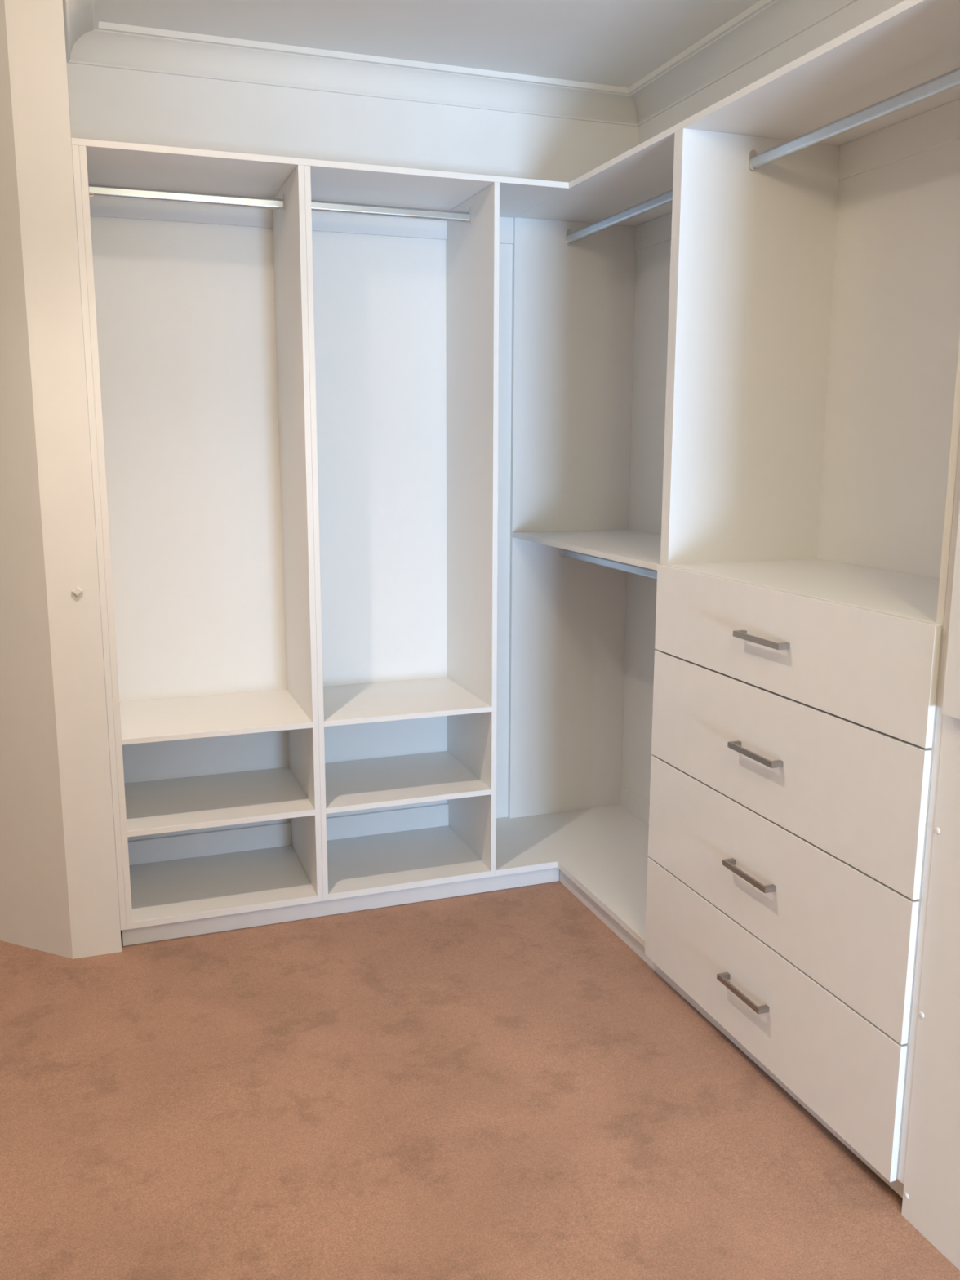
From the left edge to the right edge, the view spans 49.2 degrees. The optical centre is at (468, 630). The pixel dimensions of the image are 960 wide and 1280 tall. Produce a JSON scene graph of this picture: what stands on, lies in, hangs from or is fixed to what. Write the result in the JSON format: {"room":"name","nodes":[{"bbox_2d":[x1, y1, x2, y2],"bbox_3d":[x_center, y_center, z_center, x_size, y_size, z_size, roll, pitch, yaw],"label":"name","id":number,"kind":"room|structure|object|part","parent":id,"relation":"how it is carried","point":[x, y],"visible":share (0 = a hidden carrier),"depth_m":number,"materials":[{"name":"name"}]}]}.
{"room":"walk-in closet","nodes":[
{"label":"walk-in closet","id":0,"kind":"room"},
{"bbox_2d":[0,0,121,959],"bbox_3d":[-1.953,-0.420,3.191,1.526,2.625,1.406,-4,11,-19],"label":"wall","id":1,"kind":"structure","parent":0,"point":[59,888],"depth_m":2.79,"materials":[{"name":"white paint"}]},
{"bbox_2d":[71,586,83,596],"bbox_3d":[-1.051,-0.107,2.809,0.030,0.030,0.010,-4,11,-19],"label":"handle","id":2,"kind":"object","parent":1,"relation":"attached to","point":[77,590],"visible":1,"depth_m":2.80,"materials":[{"name":"white plastic"}]},
{"bbox_2d":[62,0,98,62],"bbox_3d":[-1.018,-1.628,2.751,0.090,0.090,0.553,-4,11,-19],"label":"trim","id":3,"kind":"structure","parent":1,"relation":"attached to","point":[81,17],"depth_m":2.82,"materials":[{"name":"white paint"}]},
{"bbox_2d":[66,62,638,182],"bbox_3d":[-0.256,-0.490,3.583,1.940,2.625,0.100,-4,11,-19],"label":"wall","id":4,"kind":"structure","parent":0,"point":[106,104],"depth_m":3.27,"materials":[{"name":"white paint"}]},
{"bbox_2d":[67,21,637,126],"bbox_3d":[-0.270,-1.718,3.253,1.840,0.090,0.090,-4,11,-19],"label":"trim","id":5,"kind":"structure","parent":4,"relation":"attached to","point":[111,45],"depth_m":3.22,"materials":[{"name":"white paint"}]},
{"bbox_2d":[98,0,759,87],"bbox_3d":[0.344,-1.290,0.358,4.300,0.100,7.900,-4,11,-19],"label":"ceiling","id":6,"kind":"structure","parent":0,"point":[611,42],"depth_m":2.96,"materials":[{"name":"white paint"}]},
{"bbox_2d":[0,869,959,1279],"bbox_3d":[0.341,1.323,0.831,4.300,0.002,7.900,-4,11,-19],"label":"floor","id":7,"kind":"structure","parent":0,"point":[493,1085],"depth_m":2.27,"materials":[{"name":"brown carpet"}]},
{"bbox_2d":[122,867,559,946],"bbox_3d":[-0.356,0.846,3.283,1.390,0.062,0.016,-4,11,-19],"label":"kickboard","id":8,"kind":"object","parent":7,"relation":"on","point":[277,915],"visible":0.68,"depth_m":3.25,"materials":[{"name":"white laminate"}]},
{"bbox_2d":[71,145,323,930],"bbox_3d":[-0.799,-0.236,3.133,0.589,2.120,0.455,-4,11,-19],"label":"bay","id":9,"kind":"object","parent":8,"relation":"on","point":[198,313],"depth_m":3.26,"materials":[{"name":"white laminate"}]},
{"bbox_3d":[-1.003,-0.186,2.856,0.017,2.120,0.060,-4,11,-19],"label":"filler strip","id":10,"kind":"part","parent":9,"relation":"part of","materials":[{"name":"white laminate"}]},
{"bbox_3d":[-1.053,-0.221,3.044,0.017,2.120,0.455,-4,11,-19],"label":"panel","id":11,"kind":"part","parent":9,"relation":"part of","materials":[{"name":"white plastic"}]},
{"bbox_3d":[-0.861,-1.275,3.152,0.538,0.083,0.013,-4,11,-19],"label":"nailing rail","id":12,"kind":"part","parent":9,"relation":"part of","materials":[{"name":"white plastic"}]},
{"bbox_2d":[88,183,284,211],"bbox_3d":[-0.792,-1.232,2.960,0.537,0.050,0.020,-4,11,-19],"label":"hanging rail","id":13,"kind":"object","parent":9,"relation":"attached to","point":[96,190],"visible":0.91,"depth_m":2.95,"materials":[{"name":"metal"}]},
{"bbox_2d":[88,183,93,196],"bbox_3d":[-1.038,-1.216,2.874,0.014,0.050,0.020,-4,11,-19],"label":"socket","id":14,"kind":"object","parent":13,"relation":"attached to","point":[91,187],"depth_m":2.87,"materials":[{"name":"silver metal"}]},
{"bbox_2d":[279,193,284,211],"bbox_3d":[-0.545,-1.247,3.046,0.014,0.050,0.020,-4,11,-19],"label":"socket","id":15,"kind":"object","parent":13,"relation":"attached to","point":[282,206],"depth_m":3.04,"materials":[{"name":"silver metal"}]},
{"bbox_3d":[-0.866,-0.274,3.343,0.538,2.120,0.008,-4,11,-19],"label":"panel","id":16,"kind":"part","parent":9,"relation":"part of","materials":[{"name":"white plastic"}]},
{"bbox_3d":[-0.863,0.711,3.511,0.538,0.080,0.013,-4,11,-19],"label":"nailing rail","id":17,"kind":"part","parent":9,"relation":"part of","materials":[{"name":"white laminate"}]},
{"bbox_2d":[119,689,312,744],"bbox_3d":[-0.791,0.257,3.221,0.538,0.016,0.447,-4,11,-19],"label":"shelf","id":18,"kind":"object","parent":9,"relation":"attached to","point":[202,713],"depth_m":3.19,"materials":[{"name":"white laminate"}]},
{"bbox_2d":[124,767,315,837],"bbox_3d":[-0.791,0.524,3.269,0.538,0.018,0.447,-4,11,-19],"label":"shelf","id":19,"kind":"object","parent":9,"relation":"attached to","point":[160,803],"depth_m":3.24,"materials":[{"name":"white laminate"}]},
{"bbox_3d":[-0.791,0.797,3.319,0.538,0.020,0.447,-4,11,-19],"label":"panel","id":20,"kind":"part","parent":9,"relation":"part of","materials":[{"name":"white plastic"}]},
{"bbox_3d":[-0.530,-0.253,3.226,0.017,2.120,0.455,-4,11,-19],"label":"panel","id":21,"kind":"part","parent":9,"relation":"part of","materials":[{"name":"white plastic"}]},
{"bbox_2d":[71,137,568,217],"bbox_3d":[-0.429,-1.311,3.071,1.373,0.017,0.456,-4,11,-19],"label":"board","id":22,"kind":"object","parent":9,"relation":"on","point":[110,163],"visible":0.7,"depth_m":2.99,"materials":[{"name":"white laminate"}]},
{"bbox_2d":[304,165,499,901],"bbox_3d":[-0.255,-0.270,3.322,0.566,2.120,0.455,-4,11,-19],"label":"bay","id":23,"kind":"object","parent":8,"relation":"on","point":[403,313],"visible":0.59,"depth_m":3.45,"materials":[{"name":"white laminate"}]},
{"bbox_3d":[-0.514,-0.254,3.232,0.016,2.120,0.455,-4,11,-19],"label":"panel","id":24,"kind":"part","parent":23,"relation":"part of","materials":[{"name":"white plastic"}]},
{"bbox_3d":[-0.325,-1.308,3.338,0.533,0.083,0.013,-4,11,-19],"label":"nailing rail","id":25,"kind":"part","parent":23,"relation":"part of","materials":[{"name":"white plastic"}]},
{"bbox_3d":[-0.329,-0.308,3.530,0.533,2.120,0.008,-4,11,-19],"label":"panel","id":26,"kind":"part","parent":23,"relation":"part of","materials":[{"name":"white plastic"}]},
{"bbox_3d":[-0.327,0.678,3.698,0.533,0.080,0.013,-4,11,-19],"label":"nailing rail","id":27,"kind":"part","parent":23,"relation":"part of","materials":[{"name":"white laminate"}]},
{"bbox_2d":[311,200,470,223],"bbox_3d":[-0.249,-1.262,3.131,0.532,0.050,0.020,-4,11,-19],"label":"hanging rail","id":28,"kind":"object","parent":23,"relation":"attached to","point":[317,206],"visible":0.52,"depth_m":3.13,"materials":[{"name":"metal"}]},
{"bbox_2d":[464,206,470,223],"bbox_3d":[-0.005,-1.277,3.216,0.014,0.050,0.020,-4,11,-19],"label":"socket","id":29,"kind":"object","parent":28,"relation":"attached to","point":[467,215],"depth_m":3.21,"materials":[{"name":"silver metal"}]},
{"bbox_2d":[323,676,491,726],"bbox_3d":[-0.254,0.224,3.408,0.533,0.016,0.447,-4,11,-19],"label":"shelf","id":30,"kind":"object","parent":23,"relation":"attached to","point":[374,699],"depth_m":3.37,"materials":[{"name":"white laminate"}]},
{"bbox_2d":[324,751,491,813],"bbox_3d":[-0.254,0.491,3.456,0.533,0.018,0.447,-4,11,-19],"label":"shelf","id":31,"kind":"object","parent":23,"relation":"attached to","point":[356,782],"depth_m":3.43,"materials":[{"name":"white laminate"}]},
{"bbox_3d":[-0.254,0.764,3.505,0.533,0.020,0.447,-4,11,-19],"label":"panel","id":32,"kind":"part","parent":23,"relation":"part of","materials":[{"name":"white plastic"}]},
{"bbox_3d":[0.004,-0.286,3.412,0.016,2.120,0.455,-4,11,-19],"label":"panel","id":33,"kind":"part","parent":23,"relation":"part of","materials":[{"name":"white plastic"}]},
{"bbox_2d":[495,130,679,946],"bbox_3d":[0.439,-0.254,3.238,0.683,2.120,1.078,-4,11,-19],"label":"corner shelving unit","id":34,"kind":"object","parent":7,"relation":"on","point":[585,325],"visible":0.5,"depth_m":3.69,"materials":[{"name":"white laminate"}]},
{"bbox_3d":[0.256,-0.344,3.733,0.674,2.120,0.008,-4,11,-19],"label":"panel","id":35,"kind":"part","parent":34,"relation":"part of","materials":[{"name":"white plastic"}]},
{"bbox_3d":[0.045,-1.331,3.467,0.218,0.083,0.013,-4,11,-19],"label":"nailing rail","id":36,"kind":"part","parent":34,"relation":"part of","materials":[{"name":"white laminate"}]},
{"bbox_3d":[0.363,-0.358,3.754,0.456,2.100,0.020,-4,11,-19],"label":"panel","id":37,"kind":"part","parent":34,"relation":"part of","materials":[{"name":"white plastic"}]},
{"bbox_3d":[0.431,0.778,3.429,0.674,0.020,1.051,-4,11,-19],"label":"panel","id":38,"kind":"part","parent":34,"relation":"part of","materials":[{"name":"white plastic"}]},
{"bbox_2d":[512,528,661,570],"bbox_3d":[0.538,-0.264,3.268,0.456,0.017,1.031,-4,11,-19],"label":"shelf","id":39,"kind":"object","parent":34,"relation":"attached to","point":[636,547],"depth_m":3.36,"materials":[{"name":"white laminate"}]},
{"bbox_2d":[560,548,657,579],"bbox_3d":[0.506,-0.202,3.267,0.020,0.050,1.030,-4,11,-19],"label":"hanging rail","id":40,"kind":"object","parent":34,"relation":"attached to","point":[629,568],"visible":0.4,"depth_m":3.38,"materials":[{"name":"metal"}]},
{"bbox_2d":[565,189,672,244],"bbox_3d":[0.510,-1.250,3.078,0.020,0.050,1.030,-4,11,-19],"label":"hanging rail","id":41,"kind":"object","parent":34,"relation":"attached to","point":[665,197],"visible":0.51,"depth_m":3.19,"materials":[{"name":"metal"}]},
{"bbox_2d":[565,229,572,244],"bbox_3d":[0.341,-1.336,3.550,0.020,0.050,0.014,-4,11,-19],"label":"socket","id":42,"kind":"object","parent":41,"relation":"attached to","point":[568,233],"depth_m":3.55,"materials":[{"name":"silver metal"}]},
{"bbox_3d":[0.750,0.713,3.520,0.006,0.077,1.031,-4,11,-19],"label":"nailing rail","id":43,"kind":"part","parent":34,"relation":"part of","materials":[{"name":"white laminate"}]},
{"bbox_3d":[0.754,-0.275,3.354,0.009,2.120,1.051,-4,11,-19],"label":"panel","id":44,"kind":"part","parent":34,"relation":"part of","materials":[{"name":"white plastic"}]},
{"bbox_3d":[0.752,-1.275,3.161,0.006,0.083,1.031,-4,11,-19],"label":"nailing rail","id":45,"kind":"part","parent":34,"relation":"part of","materials":[{"name":"white laminate"}]},
{"bbox_3d":[0.714,-0.171,2.781,0.456,2.120,0.020,-4,11,-19],"label":"divider panel","id":46,"kind":"part","parent":34,"relation":"part of","materials":[{"name":"white plastic"}]},
{"bbox_2d":[513,0,959,226],"bbox_3d":[0.797,-1.184,2.376,0.465,0.017,2.606,-4,11,-19],"label":"board","id":47,"kind":"object","parent":34,"relation":"on","point":[912,43],"visible":0.83,"depth_m":2.30,"materials":[{"name":"white laminate"}]},
{"bbox_2d":[559,870,903,1198],"bbox_3d":[0.581,0.943,2.754,0.016,0.062,1.623,-4,11,-19],"label":"kickboard","id":48,"kind":"object","parent":7,"relation":"on","point":[896,1185],"visible":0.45,"depth_m":2.79,"materials":[{"name":"white laminate"}]},
{"bbox_2d":[644,98,959,1182],"bbox_3d":[0.858,-0.087,2.327,0.510,2.124,0.960,-4,11,-19],"label":"drawer unit","id":49,"kind":"object","parent":7,"relation":"on","point":[814,422],"visible":1,"depth_m":2.47,"materials":[{"name":"white laminate"}]},
{"bbox_3d":[0.630,0.833,2.413,0.030,0.013,0.167,-4,11,-19],"label":"handle","id":50,"kind":"part","parent":49,"relation":"part of","materials":[{"name":"silver metal"}]},
{"bbox_3d":[0.630,0.550,2.362,0.030,0.013,0.167,-4,11,-19],"label":"handle","id":51,"kind":"part","parent":49,"relation":"part of","materials":[{"name":"silver metal"}]},
{"bbox_3d":[0.724,-0.168,2.764,0.465,2.120,0.020,-4,11,-19],"label":"panel","id":52,"kind":"part","parent":49,"relation":"part of","materials":[{"name":"white plastic"}]},
{"bbox_3d":[0.630,0.272,2.311,0.030,0.013,0.167,-4,11,-19],"label":"handle","id":53,"kind":"part","parent":49,"relation":"part of","materials":[{"name":"silver metal"}]},
{"bbox_3d":[0.631,0.019,2.265,0.030,0.013,0.167,-4,11,-19],"label":"handle","id":54,"kind":"part","parent":49,"relation":"part of","materials":[{"name":"silver metal"}]},
{"bbox_3d":[0.854,0.820,2.490,0.446,0.282,0.958,-4,11,-19],"label":"drawer","id":55,"kind":"part","parent":49,"relation":"part of","materials":[{"name":"white laminate"}]},
{"bbox_3d":[0.854,0.537,2.439,0.446,0.282,0.958,-4,11,-19],"label":"drawer","id":56,"kind":"part","parent":49,"relation":"part of","materials":[{"name":"white laminate"}]},
{"bbox_3d":[0.855,0.256,2.389,0.446,0.280,0.958,-4,11,-19],"label":"drawer","id":57,"kind":"part","parent":49,"relation":"part of","materials":[{"name":"white laminate"}]},
{"bbox_3d":[0.855,0.005,2.343,0.446,0.220,0.958,-4,11,-19],"label":"drawer","id":58,"kind":"part","parent":49,"relation":"part of","materials":[{"name":"white laminate"}]},
{"bbox_3d":[0.876,-0.096,2.327,0.456,0.017,0.916,-4,11,-19],"label":"counter panel","id":59,"kind":"part","parent":49,"relation":"part of","materials":[{"name":"white plastic"}]},
{"bbox_2d":[748,67,959,171],"bbox_3d":[0.847,-1.074,2.139,0.020,0.050,0.916,-4,11,-19],"label":"hanging rail","id":60,"kind":"object","parent":49,"relation":"attached to","point":[951,79],"visible":1,"depth_m":2.19,"materials":[{"name":"metal"}]},
{"bbox_2d":[748,149,757,171],"bbox_3d":[0.697,-1.150,2.558,0.020,0.050,0.014,-4,11,-19],"label":"socket","id":61,"kind":"object","parent":60,"relation":"attached to","point":[753,166],"depth_m":2.56,"materials":[{"name":"silver metal"}]},
{"bbox_3d":[1.095,-0.103,2.405,0.009,2.120,0.916,-4,11,-19],"label":"panel","id":62,"kind":"part","parent":49,"relation":"part of","materials":[{"name":"white plastic"}]},
{"bbox_3d":[1.089,-1.105,2.221,0.006,0.083,0.916,-4,11,-19],"label":"nailing rail","id":63,"kind":"part","parent":49,"relation":"part of","materials":[{"name":"white laminate"}]},
{"bbox_3d":[1.036,-0.011,1.897,0.465,2.120,0.017,-4,11,-19],"label":"panel","id":64,"kind":"part","parent":49,"relation":"part of","materials":[{"name":"white plastic"}]},
{"bbox_2d":[897,433,959,1270],"bbox_3d":[1.124,0.070,1.625,0.486,2.183,0.572,-4,11,-19],"label":"tall cabinet","id":65,"kind":"object","parent":7,"relation":"on","point":[929,1171],"visible":1,"depth_m":1.87,"materials":[{"name":"white laminate"}]},
{"bbox_3d":[0.925,0.085,1.546,0.018,2.182,0.555,-4,11,-19],"label":"panel","id":66,"kind":"part","parent":65,"relation":"part of","materials":[{"name":"white plastic"}]},
{"bbox_3d":[0.910,-0.399,1.445,0.018,1.190,0.538,-4,11,-19],"label":"door","id":67,"kind":"part","parent":65,"relation":"part of","materials":[{"name":"white laminate"}]},
{"bbox_2d":[637,0,904,145],"bbox_3d":[1.263,-0.215,2.073,0.100,2.625,3.807,-4,11,-19],"label":"wall","id":68,"kind":"structure","parent":0,"point":[860,11],"depth_m":2.90,"materials":[{"name":"white paint"}]},
{"bbox_2d":[627,0,857,126],"bbox_3d":[1.174,-1.457,1.816,0.090,0.090,3.807,-4,11,-19],"label":"trim","id":69,"kind":"structure","parent":68,"relation":"attached to","point":[764,26],"depth_m":3.02,"materials":[{"name":"white paint"}]}
]}

